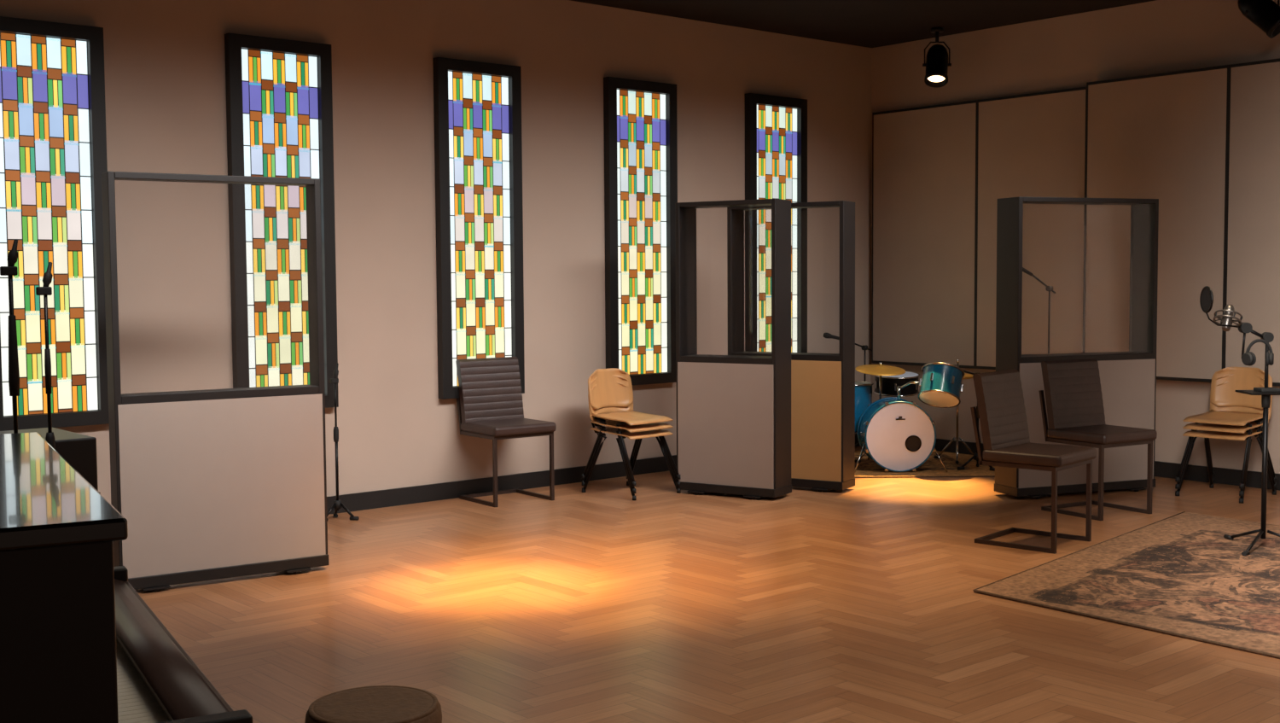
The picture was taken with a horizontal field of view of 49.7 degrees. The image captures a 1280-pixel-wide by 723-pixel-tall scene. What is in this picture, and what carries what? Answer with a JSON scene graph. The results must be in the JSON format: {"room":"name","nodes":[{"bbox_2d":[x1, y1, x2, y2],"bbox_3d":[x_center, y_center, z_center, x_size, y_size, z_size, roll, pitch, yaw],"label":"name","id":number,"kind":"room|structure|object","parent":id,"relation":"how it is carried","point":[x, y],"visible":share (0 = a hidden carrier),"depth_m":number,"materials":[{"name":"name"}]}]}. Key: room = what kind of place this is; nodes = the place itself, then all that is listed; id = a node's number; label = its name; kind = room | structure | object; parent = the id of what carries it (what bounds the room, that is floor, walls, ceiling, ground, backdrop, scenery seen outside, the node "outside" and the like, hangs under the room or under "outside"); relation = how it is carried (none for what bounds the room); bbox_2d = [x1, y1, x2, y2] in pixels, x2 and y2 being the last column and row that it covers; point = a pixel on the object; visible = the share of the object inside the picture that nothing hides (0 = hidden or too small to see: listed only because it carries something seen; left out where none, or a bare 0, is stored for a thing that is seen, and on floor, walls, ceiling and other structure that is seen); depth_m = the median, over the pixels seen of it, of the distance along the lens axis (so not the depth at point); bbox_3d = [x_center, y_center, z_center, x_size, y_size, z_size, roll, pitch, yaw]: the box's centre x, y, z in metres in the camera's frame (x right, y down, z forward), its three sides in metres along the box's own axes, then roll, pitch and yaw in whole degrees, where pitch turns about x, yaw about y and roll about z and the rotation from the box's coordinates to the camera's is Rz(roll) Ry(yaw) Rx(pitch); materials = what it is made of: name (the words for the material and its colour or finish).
{"room":"studio","nodes":[
{"label":"studio","id":0,"kind":"room"},
{"bbox_2d":[0,0,871,503],"bbox_3d":[-2.503,-0.717,8.141,12.041,3.384,0.200,-3,5,-41],"label":"wall","id":1,"kind":"structure","parent":0,"point":[165,60],"depth_m":8.94,"materials":[{"name":"paint"}]},
{"bbox_2d":[0,16,109,430],"bbox_3d":[-3.178,-0.723,7.389,0.655,2.161,0.060,-3,5,-41],"label":"window","id":2,"kind":"structure","parent":1,"relation":"in","point":[53,132],"depth_m":7.42,"materials":[{"name":"multicoloured glass"}]},
{"bbox_2d":[224,32,338,407],"bbox_3d":[-2.136,-0.809,8.279,0.655,2.211,0.060,-3,5,-41],"label":"window","id":3,"kind":"structure","parent":1,"relation":"in","point":[279,96],"depth_m":8.26,"materials":[{"name":"multicoloured glass"}]},
{"bbox_2d":[432,57,524,399],"bbox_3d":[-1.063,-0.872,9.198,0.655,2.211,0.060,-3,5,-41],"label":"window","id":4,"kind":"structure","parent":1,"relation":"in","point":[478,142],"depth_m":9.19,"materials":[{"name":"multicoloured glass"}]},
{"bbox_2d":[326,433,860,514],"bbox_3d":[-2.497,0.926,8.092,11.841,0.110,0.018,-3,5,-41],"label":"baseboard","id":5,"kind":"structure","parent":1,"relation":"attached to","point":[394,497],"depth_m":9.31,"materials":[{"name":"black paint"}]},
{"bbox_2d":[603,76,677,385],"bbox_3d":[0.014,-0.936,10.119,0.655,2.211,0.060,-3,5,-41],"label":"window","id":6,"kind":"structure","parent":1,"relation":"in","point":[640,117],"depth_m":10.12,"materials":[{"name":"multicoloured glass"}]},
{"bbox_2d":[744,93,807,352],"bbox_3d":[1.091,-0.999,11.041,0.655,2.211,0.060,-3,5,-41],"label":"window","id":7,"kind":"structure","parent":1,"relation":"in","point":[776,127],"depth_m":11.00,"materials":[{"name":"multicoloured glass"}]},
{"bbox_2d":[135,446,1279,722],"bbox_3d":[1.186,1.214,3.809,11.840,0.001,11.329,-3,5,-41],"label":"floor","id":8,"kind":"structure","parent":0,"point":[858,603],"depth_m":5.93,"materials":[{"name":"brown wood"}]},
{"bbox_2d":[0,238,19,433],"bbox_3d":[-1.996,0.395,4.538,0.438,1.591,0.453,-3,5,-41],"label":"microphone stand","id":9,"kind":"object","parent":8,"relation":"on","point":[10,270],"visible":0.5,"depth_m":4.49,"materials":[{"name":"black metal"}]},
{"bbox_2d":[35,261,55,449],"bbox_3d":[-2.144,0.406,4.941,0.430,1.522,0.457,-3,5,-41],"label":"microphone stand","id":10,"kind":"object","parent":8,"relation":"on","point":[45,290],"visible":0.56,"depth_m":4.95,"materials":[{"name":"black metal"}]},
{"bbox_2d":[0,427,100,493],"bbox_3d":[-2.481,0.721,5.350,0.620,0.850,0.559,-3,5,-41],"label":"equipment case","id":11,"kind":"object","parent":8,"relation":"on","point":[79,450],"visible":0.09,"depth_m":5.33,"materials":[{"name":"black metal"}]},
{"bbox_2d":[0,431,252,722],"bbox_3d":[-1.334,0.756,2.721,0.821,1.080,1.433,-2,4,-29],"label":"upright piano","id":12,"kind":"object","parent":8,"relation":"on","point":[78,643],"visible":1,"depth_m":2.17,"materials":[{"name":"black paint"}]},
{"bbox_2d":[101,171,329,591],"bbox_3d":[-2.026,0.087,6.663,1.005,1.950,0.190,-3,4,-33],"label":"partition","id":13,"kind":"structure","parent":8,"relation":"on","point":[207,484],"depth_m":6.61,"materials":[{"name":"grey laminate"}]},
{"bbox_2d":[326,362,359,520],"bbox_3d":[-1.854,0.485,8.340,0.221,0.949,0.234,-3,5,-41],"label":"microphone stand","id":14,"kind":"object","parent":8,"relation":"on","point":[337,504],"visible":0.92,"depth_m":8.34,"materials":[{"name":"black metal"}]},
{"bbox_2d":[304,685,442,722],"bbox_3d":[-0.609,1.024,3.187,0.310,0.481,0.310,-3,5,-41],"label":"round stool","id":15,"kind":"object","parent":8,"relation":"on","point":[375,703],"visible":1,"depth_m":3.16,"materials":[{"name":"brown leather"}]},
{"bbox_2d":[455,356,556,506],"bbox_3d":[-0.882,0.447,9.081,0.470,0.923,0.521,-3,4,-37],"label":"leather chair","id":16,"kind":"object","parent":8,"relation":"on","point":[490,404],"visible":1,"depth_m":9.12,"materials":[{"name":"brown leather"}]},
{"bbox_2d":[581,382,680,500],"bbox_3d":[-0.064,0.520,9.338,0.448,0.736,0.522,-4,5,-44],"label":"chair","id":17,"kind":"object","parent":8,"relation":"on","point":[656,433],"visible":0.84,"depth_m":9.32,"materials":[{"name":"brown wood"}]},
{"bbox_2d":[581,374,680,493],"bbox_3d":[-0.064,0.473,9.335,0.448,0.736,0.522,-4,5,-44],"label":"chair","id":18,"kind":"object","parent":17,"relation":"on","point":[647,427],"visible":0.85,"depth_m":9.33,"materials":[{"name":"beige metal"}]},
{"bbox_2d":[581,367,680,486],"bbox_3d":[-0.065,0.426,9.332,0.448,0.736,0.522,-4,5,-44],"label":"chair","id":19,"kind":"object","parent":18,"relation":"on","point":[607,392],"visible":0.98,"depth_m":9.42,"materials":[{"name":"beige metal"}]},
{"bbox_2d":[674,198,791,499],"bbox_3d":[0.620,-0.085,9.199,0.740,1.950,0.300,2,4,31],"label":"wall","id":20,"kind":"structure","parent":8,"relation":"on","point":[734,411],"depth_m":9.10,"materials":[{"name":"grey laminate"}]},
{"bbox_2d":[727,200,855,491],"bbox_3d":[1.034,-0.107,9.514,0.870,1.950,0.260,2,4,31],"label":"wall","id":21,"kind":"structure","parent":8,"relation":"on","point":[823,385],"depth_m":9.33,"materials":[{"name":"grey laminate"}]},
{"bbox_2d":[854,450,994,477],"bbox_3d":[2.043,0.786,10.708,1.440,0.010,1.505,0,3,0],"label":"rug","id":22,"kind":"object","parent":8,"relation":"on","point":[933,467],"visible":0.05,"depth_m":10.30,"materials":[{"name":"brown carpet"}]},
{"bbox_2d":[823,332,872,447],"bbox_3d":[1.708,0.253,11.264,0.428,0.989,0.289,0,3,7],"label":"microphone stand","id":23,"kind":"object","parent":22,"relation":"on","point":[828,335],"visible":0.27,"depth_m":11.20,"materials":[{"name":"black metal"}]},
{"bbox_2d":[855,380,873,459],"bbox_3d":[1.611,0.473,10.734,0.402,0.616,0.418,0,3,0],"label":"floor tom","id":24,"kind":"object","parent":22,"relation":"on","point":[863,389],"depth_m":10.56,"materials":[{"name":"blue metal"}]},
{"bbox_2d":[854,361,905,462],"bbox_3d":[1.846,0.395,10.634,0.386,0.779,0.386,0,3,0],"label":"cymbal","id":25,"kind":"object","parent":22,"relation":"on","point":[880,369],"visible":0.74,"depth_m":10.58,"materials":[{"name":"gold metal"}]},
{"bbox_2d":[872,370,919,397],"bbox_3d":[2.051,0.419,10.995,0.382,0.681,0.382,0,3,0],"label":"snare drum","id":26,"kind":"object","parent":22,"relation":"on","point":[889,383],"visible":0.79,"depth_m":10.85,"materials":[{"name":"black metal"}]},
{"bbox_2d":[854,381,948,472],"bbox_3d":[1.911,0.475,10.314,0.693,0.660,0.398,0,3,0],"label":"bass drum","id":27,"kind":"object","parent":22,"relation":"on","point":[898,434],"visible":1,"depth_m":10.15,"materials":[{"name":"plastic"}]},
{"bbox_2d":[918,361,964,407],"bbox_3d":[2.219,0.175,10.183,0.312,0.348,0.380,1,4,28],"label":"tom drum","id":28,"kind":"object","parent":27,"relation":"attached to","point":[940,384],"visible":1,"depth_m":10.09,"materials":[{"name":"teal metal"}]},
{"bbox_2d":[933,359,974,463],"bbox_3d":[2.487,0.379,10.738,0.355,0.789,0.358,0,3,0],"label":"hi-hat","id":29,"kind":"object","parent":22,"relation":"on","point":[966,375],"visible":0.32,"depth_m":10.76,"materials":[{"name":"silver metal"}]},
{"bbox_2d":[957,369,994,471],"bbox_3d":[2.416,0.409,10.247,0.386,0.790,0.289,-1,4,-17],"label":"cymbal","id":30,"kind":"object","parent":22,"relation":"on","point":[975,456],"visible":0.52,"depth_m":10.27,"materials":[{"name":"black metal"}]},
{"bbox_2d":[970,368,1096,553],"bbox_3d":[2.136,0.522,7.500,0.521,0.923,0.470,3,5,42],"label":"leather chair","id":31,"kind":"object","parent":8,"relation":"on","point":[999,394],"visible":1,"depth_m":7.47,"materials":[{"name":"brown leather"}]},
{"bbox_2d":[1022,267,1056,353],"bbox_3d":[3.011,0.048,10.011,0.502,1.554,0.491,-3,5,-41],"label":"microphone stand","id":32,"kind":"object","parent":8,"relation":"on","point":[1049,288],"visible":0.24,"depth_m":9.98,"materials":[{"name":"black metal"}]},
{"bbox_2d":[993,196,1158,499],"bbox_3d":[2.900,-0.099,9.176,1.105,1.950,0.300,-2,4,-20],"label":"wall","id":33,"kind":"structure","parent":8,"relation":"on","point":[1127,379],"depth_m":9.13,"materials":[{"name":"grey fabric"}]},
{"bbox_2d":[1038,358,1157,520],"bbox_3d":[2.790,0.461,8.438,0.470,0.923,0.521,-2,4,-31],"label":"leather chair","id":34,"kind":"object","parent":8,"relation":"on","point":[1073,389],"visible":0.98,"depth_m":8.48,"materials":[{"name":"brown leather"}]},
{"bbox_2d":[973,511,1279,658],"bbox_3d":[3.209,1.040,6.333,2.557,0.014,3.220,3,5,41],"label":"area rug","id":35,"kind":"object","parent":8,"relation":"on","point":[1178,574],"visible":1,"depth_m":6.45,"materials":[{"name":"beige carpet"}]},
{"bbox_2d":[1223,322,1279,555],"bbox_3d":[3.217,0.389,7.198,0.456,1.184,0.494,-3,5,-41],"label":"microphone stand","id":36,"kind":"object","parent":35,"relation":"on","point":[1265,392],"visible":1,"depth_m":7.20,"materials":[{"name":"black metal"}]},
{"bbox_2d":[1212,304,1243,331],"bbox_3d":[3.055,-0.227,7.183,0.146,0.138,0.144,-3,5,-41],"label":"microphone","id":37,"kind":"object","parent":36,"relation":"attached to","point":[1229,313],"visible":0.95,"depth_m":7.16,"materials":[{"name":"silver metal"}]},
{"bbox_2d":[1199,285,1240,327],"bbox_3d":[3.005,-0.281,7.173,0.254,0.222,0.127,-2,4,-28],"label":"filter","id":38,"kind":"object","parent":37,"relation":"attached to","point":[1207,296],"visible":1,"depth_m":7.13,"materials":[{"name":"black fabric"}]},
{"bbox_2d":[1241,338,1274,366],"bbox_3d":[3.200,-0.047,7.145,0.166,0.138,0.072,0,3,0],"label":"headphones","id":39,"kind":"object","parent":36,"relation":"hanging from","point":[1248,357],"visible":1,"depth_m":7.13,"materials":[{"name":"plastic"}]},
{"bbox_2d":[1241,351,1256,366],"bbox_3d":[3.147,-0.013,7.145,0.048,0.072,0.073,-3,5,-41],"label":"ear cup","id":40,"kind":"object","parent":39,"relation":"on","point":[1248,357],"depth_m":7.13,"materials":[{"name":"plastic"}]},
{"bbox_2d":[1265,351,1274,365],"bbox_3d":[3.254,-0.014,7.145,0.073,0.072,0.054,-3,5,-41],"label":"ear cup","id":41,"kind":"object","parent":39,"relation":"on","point":[1270,356],"depth_m":7.12,"materials":[{"name":"plastic"}]},
{"bbox_2d":[1235,387,1279,395],"bbox_3d":[3.264,0.152,7.206,0.308,0.030,0.304,-3,5,-41],"label":"tray","id":42,"kind":"object","parent":36,"relation":"on","point":[1257,391],"depth_m":7.15,"materials":[{"name":"metal"}]},
{"bbox_2d":[1175,381,1276,503],"bbox_3d":[3.845,0.510,9.053,0.522,0.736,0.448,-4,5,-43],"label":"chair","id":43,"kind":"object","parent":8,"relation":"on","point":[1205,433],"visible":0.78,"depth_m":9.04,"materials":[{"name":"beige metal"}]},
{"bbox_2d":[1175,373,1276,495],"bbox_3d":[3.845,0.463,9.050,0.522,0.736,0.448,-4,5,-43],"label":"chair","id":44,"kind":"object","parent":43,"relation":"on","point":[1199,426],"visible":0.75,"depth_m":9.05,"materials":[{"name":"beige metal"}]},
{"bbox_2d":[1175,366,1276,488],"bbox_3d":[3.844,0.416,9.048,0.522,0.736,0.448,-4,5,-43],"label":"chair","id":45,"kind":"object","parent":44,"relation":"on","point":[1244,378],"visible":0.89,"depth_m":9.16,"materials":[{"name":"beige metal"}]},
{"bbox_2d":[569,0,1156,47],"bbox_3d":[1.173,-2.247,3.741,12.041,0.150,11.529,-3,5,-41],"label":"ceiling","id":46,"kind":"structure","parent":0,"point":[863,23],"depth_m":10.19,"materials":[{"name":"black paint"}]},
{"bbox_2d":[922,27,951,87],"bbox_3d":[2.328,-2.378,10.821,0.222,0.459,0.267,0,3,0],"label":"spotlight","id":47,"kind":"object","parent":46,"relation":"hanging from","point":[936,64],"visible":1,"depth_m":10.79,"materials":[{"name":"black metal"}]},
{"bbox_2d":[1237,0,1279,38],"bbox_3d":[3.948,-2.266,8.732,0.323,0.453,0.183,2,4,38],"label":"spotlight","id":48,"kind":"object","parent":46,"relation":"hanging from","point":[1264,14],"visible":1,"depth_m":8.68,"materials":[{"name":"black metal"}]},
{"bbox_2d":[870,0,1279,473],"bbox_3d":[5.743,-0.743,7.618,0.200,3.384,11.329,-3,5,-41],"label":"wall","id":49,"kind":"structure","parent":0,"point":[1070,51],"depth_m":10.15,"materials":[{"name":"paint"}]},
{"bbox_2d":[871,99,977,368],"bbox_3d":[2.339,-1.026,11.383,0.050,2.124,1.062,-3,5,-41],"label":"acoustic panel","id":50,"kind":"object","parent":49,"relation":"attached to","point":[924,159],"visible":0.99,"depth_m":11.35,"materials":[{"name":"beige fabric"}]},
{"bbox_2d":[975,86,1086,369],"bbox_3d":[3.001,-0.984,10.613,0.050,2.124,0.969,-3,5,-41],"label":"acoustic panel","id":51,"kind":"object","parent":49,"relation":"attached to","point":[1031,144],"visible":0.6,"depth_m":10.54,"materials":[{"name":"beige fabric"}]},
{"bbox_2d":[934,438,1279,490],"bbox_3d":[5.678,0.896,7.639,0.018,0.110,11.311,-3,5,-41],"label":"baseboard","id":52,"kind":"structure","parent":49,"relation":"attached to","point":[1196,473],"depth_m":9.69,"materials":[{"name":"black paint"}]},
{"bbox_2d":[1082,64,1228,382],"bbox_3d":[3.660,-0.946,9.776,0.140,2.140,1.066,-3,5,-41],"label":"acoustic panel","id":53,"kind":"object","parent":49,"relation":"attached to","point":[1163,136],"visible":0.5,"depth_m":9.65,"materials":[{"name":"beige fabric"}]},
{"bbox_2d":[1223,58,1279,386],"bbox_3d":[4.362,-0.901,8.960,0.140,2.140,1.089,-3,5,-41],"label":"acoustic panel","id":54,"kind":"object","parent":49,"relation":"attached to","point":[1252,286],"visible":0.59,"depth_m":9.18,"materials":[{"name":"beige fabric"}]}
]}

